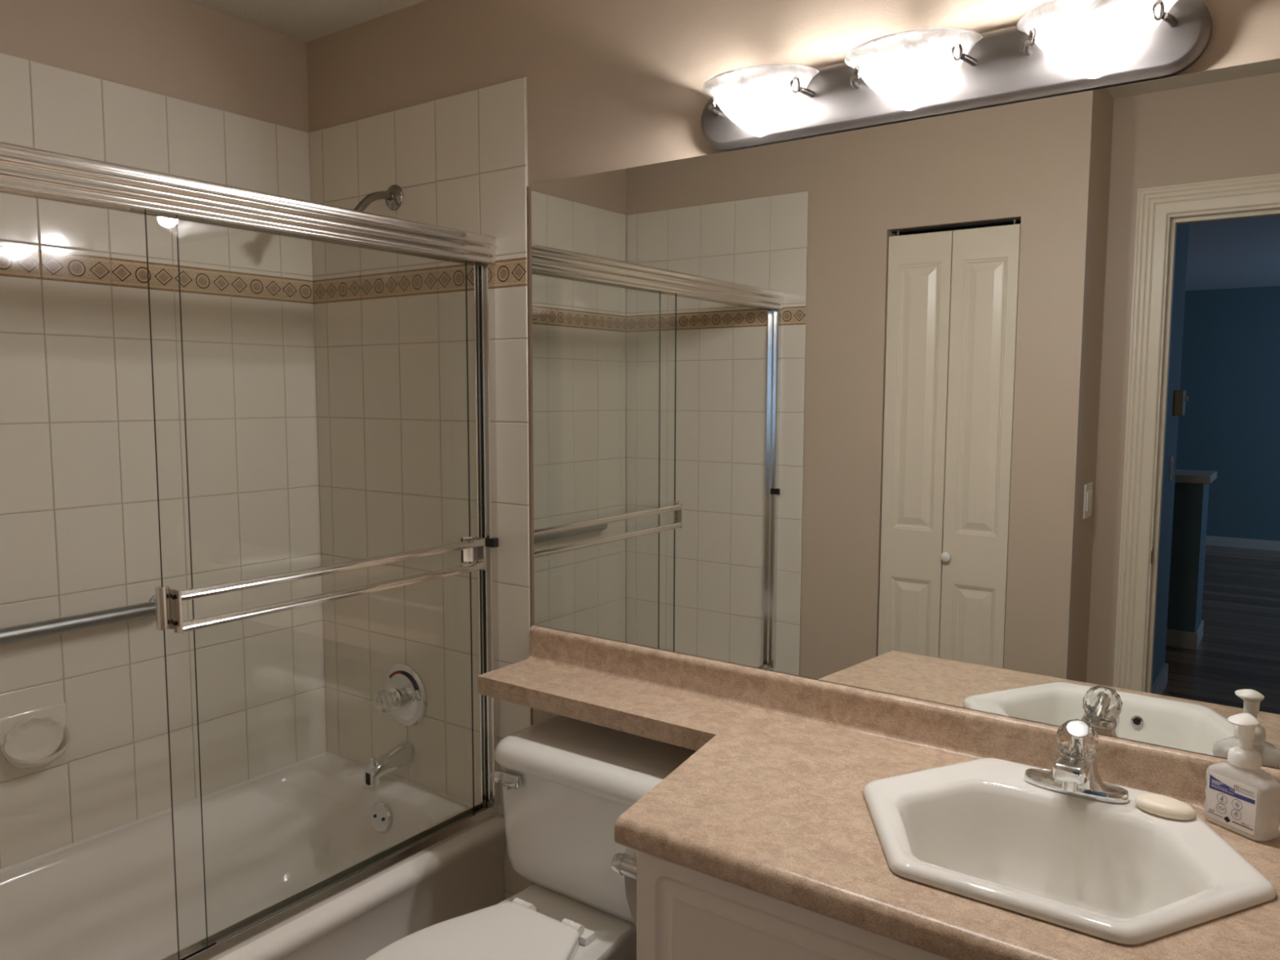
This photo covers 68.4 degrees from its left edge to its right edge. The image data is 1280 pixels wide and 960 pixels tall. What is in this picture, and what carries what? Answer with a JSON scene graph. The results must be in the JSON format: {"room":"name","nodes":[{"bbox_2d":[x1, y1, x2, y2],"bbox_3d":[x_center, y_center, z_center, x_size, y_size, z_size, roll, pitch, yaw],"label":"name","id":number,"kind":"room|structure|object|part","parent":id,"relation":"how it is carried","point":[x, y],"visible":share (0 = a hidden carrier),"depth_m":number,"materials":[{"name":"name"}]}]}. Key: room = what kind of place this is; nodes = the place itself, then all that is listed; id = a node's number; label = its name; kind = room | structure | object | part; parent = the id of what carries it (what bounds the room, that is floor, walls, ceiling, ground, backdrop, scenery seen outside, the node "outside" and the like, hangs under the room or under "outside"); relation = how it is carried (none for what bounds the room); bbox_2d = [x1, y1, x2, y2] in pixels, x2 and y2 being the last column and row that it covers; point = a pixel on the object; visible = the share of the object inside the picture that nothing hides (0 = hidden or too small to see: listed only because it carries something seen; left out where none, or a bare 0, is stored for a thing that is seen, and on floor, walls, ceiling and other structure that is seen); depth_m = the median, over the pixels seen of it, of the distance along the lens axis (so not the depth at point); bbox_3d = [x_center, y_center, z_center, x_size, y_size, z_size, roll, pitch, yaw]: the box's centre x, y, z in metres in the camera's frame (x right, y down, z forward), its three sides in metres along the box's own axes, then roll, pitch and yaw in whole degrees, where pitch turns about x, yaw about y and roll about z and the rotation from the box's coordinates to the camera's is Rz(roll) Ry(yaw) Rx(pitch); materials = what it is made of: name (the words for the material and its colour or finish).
{"room":"bathroom","nodes":[
{"label":"bathroom","id":0,"kind":"room"},
{"bbox_2d":[0,0,309,132],"bbox_3d":[-1.440,0.026,2.203,0.120,2.440,1.761,4,7,35],"label":"wall","id":1,"kind":"structure","parent":0,"point":[184,50],"depth_m":2.36,"materials":[{"name":"beige paint"}]},
{"bbox_2d":[0,52,327,869],"bbox_3d":[-1.392,-0.027,2.156,0.007,1.824,1.535,4,7,35],"label":"wall tiles","id":2,"kind":"structure","parent":1,"relation":"attached to","point":[79,529],"depth_m":2.37,"materials":[{"name":"beige tile"}]},
{"bbox_2d":[0,702,70,782],"bbox_3d":[-1.384,0.607,2.167,0.064,0.147,0.147,4,7,35],"label":"soap dish","id":3,"kind":"object","parent":2,"relation":"attached to","point":[37,740],"visible":1,"depth_m":2.17,"materials":[{"name":"white ceramic"}]},
{"bbox_2d":[0,715,70,768],"bbox_3d":[-1.383,0.605,2.166,0.060,0.118,0.142,4,7,35],"label":"tray","id":4,"kind":"object","parent":3,"relation":"on","point":[26,741],"depth_m":2.17,"materials":[{"name":"white ceramic"}]},
{"bbox_2d":[0,595,155,645],"bbox_3d":[-1.446,0.348,2.051,0.068,0.050,0.886,4,7,35],"label":"grab bar","id":5,"kind":"object","parent":2,"relation":"attached to","point":[25,632],"visible":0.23,"depth_m":2.19,"materials":[{"name":"silver metal"}]},
{"bbox_2d":[186,0,426,42],"bbox_3d":[-0.294,-1.139,1.049,3.190,0.100,2.130,4,7,35],"label":"ceiling","id":6,"kind":"structure","parent":0,"point":[305,20],"depth_m":2.46,"materials":[{"name":"beige paint"}]},
{"bbox_2d":[306,0,1279,724],"bbox_3d":[0.335,0.055,1.946,3.070,2.440,0.120,4,7,35],"label":"wall","id":7,"kind":"structure","parent":0,"point":[613,85],"depth_m":2.07,"materials":[{"name":"beige paint"}]},
{"bbox_2d":[0,142,500,959],"bbox_3d":[-0.819,0.192,1.761,0.060,1.470,1.527,4,7,35],"label":"shower door frame","id":8,"kind":"object","parent":7,"relation":"attached to","point":[24,171],"visible":0.97,"depth_m":1.97,"materials":[{"name":"silver metal"}]},
{"bbox_3d":[-0.817,-0.505,1.696,0.059,0.068,1.527,4,7,35],"label":"header rail","id":9,"kind":"part","parent":8,"relation":"part of","materials":[{"name":"silver metal"}]},
{"bbox_2d":[144,209,487,959],"bbox_3d":[-0.620,0.194,2.027,0.056,1.393,0.838,4,7,35],"label":"door","id":10,"kind":"structure","parent":8,"relation":"in","point":[168,601],"depth_m":1.87,"materials":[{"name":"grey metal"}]},
{"bbox_3d":[-0.639,-0.496,1.948,0.006,0.003,0.763,4,7,35],"label":"hanger rail","id":11,"kind":"part","parent":10,"relation":"part of","materials":[{"name":"silver metal"}]},
{"bbox_3d":[-0.616,-0.502,2.009,0.006,0.003,0.760,4,7,35],"label":"hanger rail","id":12,"kind":"part","parent":10,"relation":"part of","materials":[{"name":"silver metal"}]},
{"bbox_2d":[308,76,533,899],"bbox_3d":[-0.608,0.122,2.550,0.831,2.190,0.007,4,7,35],"label":"wall tiles","id":13,"kind":"structure","parent":7,"relation":"attached to","point":[390,328],"depth_m":2.51,"materials":[{"name":"beige tile"}]},
{"bbox_2d":[352,184,403,211],"bbox_3d":[-0.704,-0.696,2.425,0.066,0.156,0.186,4,7,35],"label":"shower fixture","id":14,"kind":"object","parent":13,"relation":"attached to","point":[393,196],"visible":0.58,"depth_m":2.47,"materials":[{"name":"silver metal"}]},
{"bbox_3d":[-0.692,-0.711,2.441,0.021,0.087,0.136,4,7,35],"label":"arm","id":15,"kind":"part","parent":14,"relation":"part of","materials":[{"name":"silver metal"}]},
{"bbox_2d":[363,741,414,787],"bbox_3d":[-0.687,0.774,2.576,0.053,0.082,0.139,4,7,35],"label":"tub spout","id":16,"kind":"object","parent":13,"relation":"attached to","point":[402,754],"visible":1,"depth_m":2.56,"materials":[{"name":"silver metal"}]},
{"bbox_3d":[-0.716,0.760,2.534,0.020,0.026,0.020,4,7,35],"label":"diverter knob","id":17,"kind":"part","parent":16,"relation":"part of","materials":[{"name":"silver metal"}]},
{"bbox_2d":[373,663,426,726],"bbox_3d":[-0.680,0.601,2.583,0.176,0.176,0.094,4,7,35],"label":"shower valve","id":18,"kind":"object","parent":13,"relation":"attached to","point":[403,694],"visible":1,"depth_m":2.59,"materials":[{"name":"silver metal"}]},
{"bbox_3d":[-0.694,0.602,2.565,0.058,0.058,0.048,4,7,35],"label":"knob","id":19,"kind":"part","parent":18,"relation":"part of","materials":[{"name":"white plastic"}]},
{"bbox_2d":[526,624,1279,826],"bbox_3d":[0.586,0.456,1.707,2.099,0.079,0.033,4,7,35],"label":"backsplash","id":20,"kind":"structure","parent":7,"relation":"attached to","point":[1180,775],"depth_m":1.80,"materials":[{"name":"laminate"}]},
{"bbox_2d":[531,58,1279,768],"bbox_3d":[0.593,-0.112,1.668,2.087,1.057,0.006,4,7,35],"label":"wall mirror","id":21,"kind":"object","parent":7,"relation":"attached to","point":[979,409],"visible":1,"depth_m":1.69,"materials":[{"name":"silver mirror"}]},
{"bbox_2d":[700,0,1212,151],"bbox_3d":[0.462,-0.703,1.634,0.901,0.122,0.126,4,7,35],"label":"vanity light","id":22,"kind":"object","parent":7,"relation":"attached to","point":[1094,46],"visible":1,"depth_m":1.60,"materials":[{"name":"white glass"}]},
{"bbox_3d":[0.212,-0.712,1.802,0.054,0.034,0.054,4,7,35],"label":"bulb","id":23,"kind":"part","parent":22,"relation":"part of","materials":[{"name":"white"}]},
{"bbox_2d":[737,77,765,97],"bbox_3d":[0.219,-0.747,1.808,0.052,0.035,0.077,4,7,35],"label":"bulb","id":24,"kind":"object","parent":22,"relation":"attached to","point":[751,87],"depth_m":1.78,"materials":[{"name":"white glass"}]},
{"bbox_3d":[0.209,-0.718,1.797,0.242,0.103,0.099,4,7,35],"label":"lamp shade","id":25,"kind":"part","parent":22,"relation":"part of","materials":[{"name":"white glass"}]},
{"bbox_2d":[888,44,919,67],"bbox_3d":[0.462,-0.730,1.636,0.052,0.035,0.077,4,7,35],"label":"bulb","id":26,"kind":"object","parent":22,"relation":"attached to","point":[904,55],"depth_m":1.61,"materials":[{"name":"white glass"}]},
{"bbox_3d":[0.455,-0.695,1.629,0.054,0.034,0.054,4,7,35],"label":"bulb","id":27,"kind":"part","parent":22,"relation":"part of","materials":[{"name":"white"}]},
{"bbox_3d":[0.452,-0.701,1.624,0.242,0.103,0.099,4,7,35],"label":"lamp shade","id":28,"kind":"part","parent":22,"relation":"part of","materials":[{"name":"white glass"}]},
{"bbox_3d":[0.698,-0.678,1.456,0.054,0.034,0.054,4,7,35],"label":"bulb","id":29,"kind":"part","parent":22,"relation":"part of","materials":[{"name":"white glass"}]},
{"bbox_2d":[1073,2,1111,31],"bbox_3d":[0.705,-0.714,1.463,0.052,0.035,0.077,4,7,35],"label":"bulb","id":30,"kind":"object","parent":22,"relation":"attached to","point":[1094,16],"depth_m":1.43,"materials":[{"name":"white glass"}]},
{"bbox_3d":[0.695,-0.684,1.452,0.242,0.103,0.099,4,7,35],"label":"lamp shade","id":31,"kind":"part","parent":22,"relation":"part of","materials":[{"name":"white glass"}]},
{"bbox_3d":[-0.301,1.390,1.283,3.190,0.100,2.130,4,7,35],"label":"floor","id":32,"kind":"structure","parent":0,"visible":0},
{"bbox_2d":[0,751,506,959],"bbox_3d":[-1.086,1.083,2.035,0.764,0.368,1.526,4,7,35],"label":"bathtub","id":33,"kind":"object","parent":32,"relation":"on","point":[268,837],"visible":0.84,"depth_m":2.37,"materials":[{"name":"white ceramic"}]},
{"bbox_3d":[-0.706,0.918,2.566,0.080,0.080,0.018,4,7,35],"label":"overflow plate","id":34,"kind":"part","parent":33,"relation":"part of","materials":[{"name":"silver metal"}]},
{"bbox_2d":[365,715,696,959],"bbox_3d":[-0.233,0.940,1.857,0.484,0.692,0.798,4,7,35],"label":"toilet","id":35,"kind":"object","parent":32,"relation":"on","point":[566,782],"visible":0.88,"depth_m":1.95,"materials":[{"name":"white ceramic"}]},
{"bbox_3d":[-0.328,0.902,1.719,0.349,0.017,0.468,4,7,35],"label":"lid","id":36,"kind":"part","parent":35,"relation":"part of","materials":[{"name":"white plastic"}]},
{"bbox_3d":[-0.293,0.657,2.051,0.083,0.042,0.032,4,7,35],"label":"flush lever","id":37,"kind":"part","parent":35,"relation":"part of","materials":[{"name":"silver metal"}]},
{"bbox_3d":[-0.072,0.759,2.066,0.456,0.269,0.233,4,7,35],"label":"tank","id":38,"kind":"part","parent":35,"relation":"part of","materials":[{"name":"white ceramic"}]},
{"bbox_3d":[-0.329,0.919,1.721,0.349,0.016,0.468,4,7,35],"label":"seat","id":39,"kind":"part","parent":35,"relation":"part of","materials":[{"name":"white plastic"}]},
{"bbox_3d":[-0.074,0.602,2.048,0.484,0.054,0.256,4,7,35],"label":"tank lid","id":40,"kind":"part","parent":35,"relation":"part of","materials":[{"name":"white ceramic"}]},
{"bbox_2d":[636,850,950,959],"bbox_3d":[0.720,0.957,1.327,1.384,0.760,0.565,4,7,35],"label":"vanity cabinet","id":41,"kind":"object","parent":32,"relation":"on","point":[683,913],"visible":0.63,"depth_m":1.38,"materials":[{"name":"beige wood"}]},
{"bbox_2d":[611,853,636,879],"bbox_3d":[0.036,0.628,1.597,0.080,0.042,0.192,4,7,35],"label":"toilet paper holder","id":42,"kind":"object","parent":41,"relation":"attached to","point":[624,864],"visible":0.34,"depth_m":1.53,"materials":[{"name":"silver metal"}]},
{"bbox_2d":[623,846,636,928],"bbox_3d":[0.033,0.682,1.602,0.082,0.192,0.100,4,7,35],"label":"toilet paper roll","id":43,"kind":"object","parent":42,"relation":"hanging from","point":[630,884],"visible":0.02,"depth_m":1.59,"materials":[{"name":"beige paper"}]},
{"bbox_2d":[477,624,1279,959],"bbox_3d":[0.421,0.498,1.479,2.099,0.122,0.600,4,7,35],"label":"countertop","id":44,"kind":"structure","parent":41,"relation":"on","point":[770,801],"depth_m":1.55,"materials":[{"name":"laminate"}]},
{"bbox_2d":[862,757,1275,944],"bbox_3d":[0.597,0.600,1.392,0.561,0.182,0.474,4,7,35],"label":"sink","id":45,"kind":"object","parent":44,"relation":"in","point":[1125,873],"visible":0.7,"depth_m":1.45,"materials":[{"name":"white ceramic"}]},
{"bbox_2d":[1134,793,1195,820],"bbox_3d":[0.801,0.497,1.439,0.084,0.020,0.052,4,7,35],"label":"soap bar","id":46,"kind":"object","parent":45,"relation":"on","point":[1161,806],"visible":1,"depth_m":1.42,"materials":[{"name":"beige"}]},
{"bbox_2d":[1023,719,1128,803],"bbox_3d":[0.692,0.442,1.501,0.156,0.119,0.093,4,7,35],"label":"faucet","id":47,"kind":"object","parent":44,"relation":"on","point":[1074,771],"visible":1,"depth_m":1.48,"materials":[{"name":"silver metal"}]},
{"bbox_3d":[0.679,0.465,1.485,0.048,0.044,0.050,4,7,35],"label":"spout","id":48,"kind":"part","parent":47,"relation":"part of","materials":[{"name":"silver metal"}]},
{"bbox_3d":[0.698,0.416,1.504,0.063,0.066,0.065,4,7,35],"label":"knob","id":49,"kind":"part","parent":47,"relation":"part of","materials":[{"name":"clear plastic"}]},
{"bbox_2d":[1203,712,1279,841],"bbox_3d":[0.900,0.435,1.408,0.057,0.178,0.094,-2,6,-24],"label":"soap dispenser","id":50,"kind":"object","parent":44,"relation":"on","point":[1242,798],"visible":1,"depth_m":1.39,"materials":[{"name":"white plastic"}]},
{"bbox_2d":[1211,779,1233,794],"bbox_3d":[0.874,0.460,1.413,0.001,0.010,0.034,-2,6,-24],"label":"print","id":51,"kind":"object","parent":50,"relation":"on","point":[1211,780],"depth_m":1.42},
{"bbox_2d":[1203,761,1279,841],"bbox_3d":[0.903,0.472,1.412,0.050,0.104,0.094,-2,6,-24],"label":"bottle","id":52,"kind":"object","parent":50,"relation":"attached to","point":[1242,798],"depth_m":1.39,"materials":[{"name":"white plastic"}]}
]}

